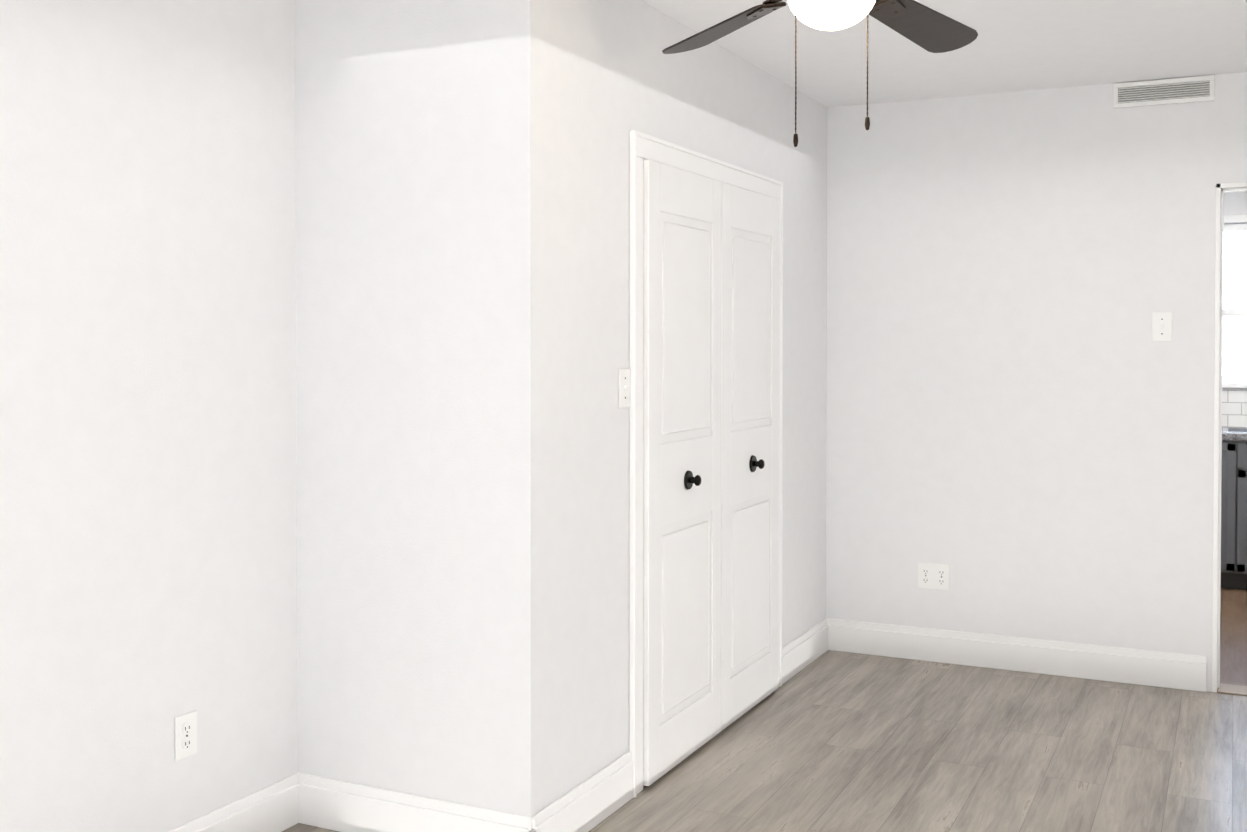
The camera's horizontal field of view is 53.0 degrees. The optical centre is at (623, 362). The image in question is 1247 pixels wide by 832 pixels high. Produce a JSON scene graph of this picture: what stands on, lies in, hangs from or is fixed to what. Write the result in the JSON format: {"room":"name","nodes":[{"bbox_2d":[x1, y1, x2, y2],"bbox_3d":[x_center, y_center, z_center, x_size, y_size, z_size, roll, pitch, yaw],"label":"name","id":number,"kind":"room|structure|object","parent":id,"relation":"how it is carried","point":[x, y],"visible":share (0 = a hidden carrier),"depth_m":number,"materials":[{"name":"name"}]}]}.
{"room":"empty living room","nodes":[
{"label":"empty living room","id":0,"kind":"room"},
{"bbox_2d":[0,0,297,831],"bbox_3d":[-1.232,0.118,3.292,0.120,2.500,6.600,0,1,26],"label":"wall","id":1,"kind":"structure","parent":0,"point":[148,521],"depth_m":3.19,"materials":[{"name":"paint"}]},
{"bbox_2d":[175,710,196,760],"bbox_3d":[-1.157,0.988,3.312,0.008,0.115,0.075,0,1,26],"label":"outlet","id":2,"kind":"object","parent":1,"relation":"attached to","point":[185,735],"visible":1,"depth_m":3.31,"materials":[{"name":"white plastic"}]},
{"bbox_2d":[169,772,298,831],"bbox_3d":[-1.764,1.316,2.069,0.017,0.145,3.660,0,1,26],"label":"baseboard","id":3,"kind":"structure","parent":1,"relation":"attached to","point":[273,807],"depth_m":3.55,"materials":[{"name":"white paint"}]},
{"bbox_2d":[295,0,826,816],"bbox_3d":[-0.015,0.094,4.734,0.800,2.500,2.700,0,1,26],"label":"wall","id":4,"kind":"structure","parent":0,"point":[461,190],"depth_m":3.56,"materials":[{"name":"paint"}]},
{"bbox_2d":[297,772,535,831],"bbox_3d":[-0.604,1.292,3.530,0.817,0.145,0.017,0,1,26],"label":"baseboard","id":5,"kind":"structure","parent":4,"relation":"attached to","point":[335,805],"depth_m":3.56,"materials":[{"name":"white paint"}]},
{"bbox_2d":[528,751,633,831],"bbox_3d":[-0.110,1.290,3.630,0.017,0.145,0.632,0,1,26],"label":"baseboard","id":6,"kind":"structure","parent":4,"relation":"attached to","point":[592,802],"depth_m":3.65,"materials":[{"name":"white paint"}]},
{"bbox_2d":[618,368,629,407],"bbox_3d":[0.007,0.079,3.849,0.015,0.120,0.075,0,1,26],"label":"light switch","id":7,"kind":"object","parent":4,"relation":"attached to","point":[623,388],"visible":1,"depth_m":3.84,"materials":[{"name":"white plastic"}]},
{"bbox_2d":[629,130,782,797],"bbox_3d":[0.337,0.309,4.521,0.021,2.077,1.414,0,1,26],"label":"trim","id":8,"kind":"structure","parent":4,"relation":"attached to","point":[642,146],"depth_m":3.93,"materials":[{"name":"white paint"}]},
{"bbox_2d":[643,160,778,785],"bbox_3d":[0.364,0.344,4.508,0.077,1.984,1.254,0,1,26],"label":"closet doors","id":9,"kind":"structure","parent":4,"relation":"in","point":[710,437],"depth_m":4.38,"materials":[{"name":"paint"}]},
{"bbox_2d":[782,618,827,684],"bbox_3d":[0.792,1.260,5.475,0.017,0.145,0.695,0,1,26],"label":"baseboard","id":10,"kind":"structure","parent":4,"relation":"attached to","point":[803,650],"depth_m":5.45,"materials":[{"name":"white paint"}]},
{"bbox_2d":[282,650,1246,831],"bbox_3d":[0.305,1.431,2.496,3.600,0.100,6.480,0,1,26],"label":"floor","id":11,"kind":"structure","parent":0,"point":[832,741],"depth_m":4.25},
{"bbox_2d":[641,0,1246,106],"bbox_3d":[-0.020,-1.172,2.679,2.818,0.100,6.600,0,1,26],"label":"ceiling","id":12,"kind":"structure","parent":0,"point":[1019,45],"depth_m":4.58,"materials":[{"name":"paint"}]},
{"bbox_2d":[662,0,977,146],"bbox_3d":[0.540,-0.818,2.944,1.258,0.616,1.296,0,1,26],"label":"ceiling fan","id":13,"kind":"object","parent":12,"relation":"hanging from","point":[926,28],"visible":1,"depth_m":3.21,"materials":[{"name":"black wood"}]},
{"bbox_2d":[826,72,1246,691],"bbox_3d":[1.691,0.082,5.469,3.220,2.500,0.120,0,1,26],"label":"wall","id":14,"kind":"structure","parent":0,"point":[1020,425],"depth_m":5.38,"materials":[{"name":"paint"}]},
{"bbox_2d":[918,562,949,589],"bbox_3d":[1.380,0.951,5.564,0.140,0.115,0.008,0,1,26],"label":"outlet","id":15,"kind":"object","parent":14,"relation":"attached to","point":[933,575],"visible":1,"depth_m":5.56,"materials":[{"name":"white plastic"}]},
{"bbox_2d":[827,618,1206,691],"bbox_3d":[1.651,1.261,5.432,1.598,0.145,0.017,0,1,26],"label":"baseboard","id":16,"kind":"structure","parent":14,"relation":"attached to","point":[1133,666],"depth_m":5.39,"materials":[{"name":"white paint"}]},
{"bbox_2d":[1152,312,1171,340],"bbox_3d":[2.211,-0.147,5.135,0.075,0.120,0.015,0,1,26],"label":"light switch","id":17,"kind":"object","parent":14,"relation":"attached to","point":[1161,326],"visible":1,"depth_m":5.14,"materials":[{"name":"white plastic"}]},
{"bbox_2d":[1113,75,1214,107],"bbox_3d":[2.210,-1.108,5.122,0.380,0.101,0.013,0,1,26],"label":"air vent","id":18,"kind":"object","parent":14,"relation":"in","point":[1168,91],"visible":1,"depth_m":5.12,"materials":[{"name":"white plastic"}]},
{"bbox_2d":[1212,182,1246,692],"bbox_3d":[2.777,0.311,4.942,0.802,2.060,0.128,0,1,26],"label":"door frame","id":19,"kind":"structure","parent":14,"relation":"attached to","point":[1221,188],"depth_m":5.07,"materials":[{"name":"white paint"}]},
{"bbox_2d":[1217,683,1246,695],"bbox_3d":[2.777,1.337,4.959,0.762,0.008,0.140,0,1,26],"label":"threshold","id":20,"kind":"object","parent":14,"relation":"attached to","point":[1240,690],"depth_m":5.09,"materials":[{"name":"white wood"}]},
{"bbox_2d":[1220,588,1246,685],"bbox_3d":[3.459,1.368,6.329,3.140,0.100,2.940,0,1,26],"label":"floor","id":21,"kind":"structure","parent":0,"point":[1233,637],"depth_m":6.04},
{"bbox_2d":[1221,439,1246,589],"bbox_3d":[3.364,0.869,7.521,0.675,0.860,0.622,0,1,26],"label":"base cabinet","id":22,"kind":"object","parent":21,"relation":"on","point":[1234,515],"depth_m":7.13,"materials":[{"name":"grey wood"}]},
{"bbox_2d":[1222,427,1246,438],"bbox_3d":[3.914,0.423,7.245,2.896,0.040,0.623,0,1,26],"label":"countertop","id":23,"kind":"structure","parent":22,"relation":"on","point":[1227,432],"depth_m":7.16,"materials":[{"name":"grey stone"}]},
{"bbox_2d":[1223,191,1246,223],"bbox_3d":[4.061,-1.027,7.566,0.940,0.350,0.120,0,1,26],"label":"wall","id":24,"kind":"structure","parent":0,"point":[1235,203],"depth_m":7.65,"materials":[{"name":"paint"}]},
{"bbox_3d":[4.932,0.054,7.157,1.000,2.500,0.120,0,1,26],"label":"wall","id":25,"kind":"structure","parent":0,"visible":0},
{"bbox_2d":[1222,389,1246,426],"bbox_3d":[4.050,0.123,7.517,2.896,0.550,0.009,0,1,26],"label":"tile backsplash","id":26,"kind":"structure","parent":25,"relation":"attached to","point":[1234,407],"depth_m":7.66,"materials":[{"name":"white tile"}]},
{"bbox_3d":[4.061,0.712,7.594,0.940,1.170,0.120,0,1,26],"label":"wall","id":27,"kind":"structure","parent":0,"visible":0},
{"bbox_2d":[1222,214,1246,387],"bbox_3d":[4.043,-0.372,7.540,1.040,1.060,0.110,0,1,26],"label":"window","id":28,"kind":"structure","parent":27,"relation":"in","point":[1234,381],"depth_m":7.68,"materials":[{"name":"white paint"}]}
]}

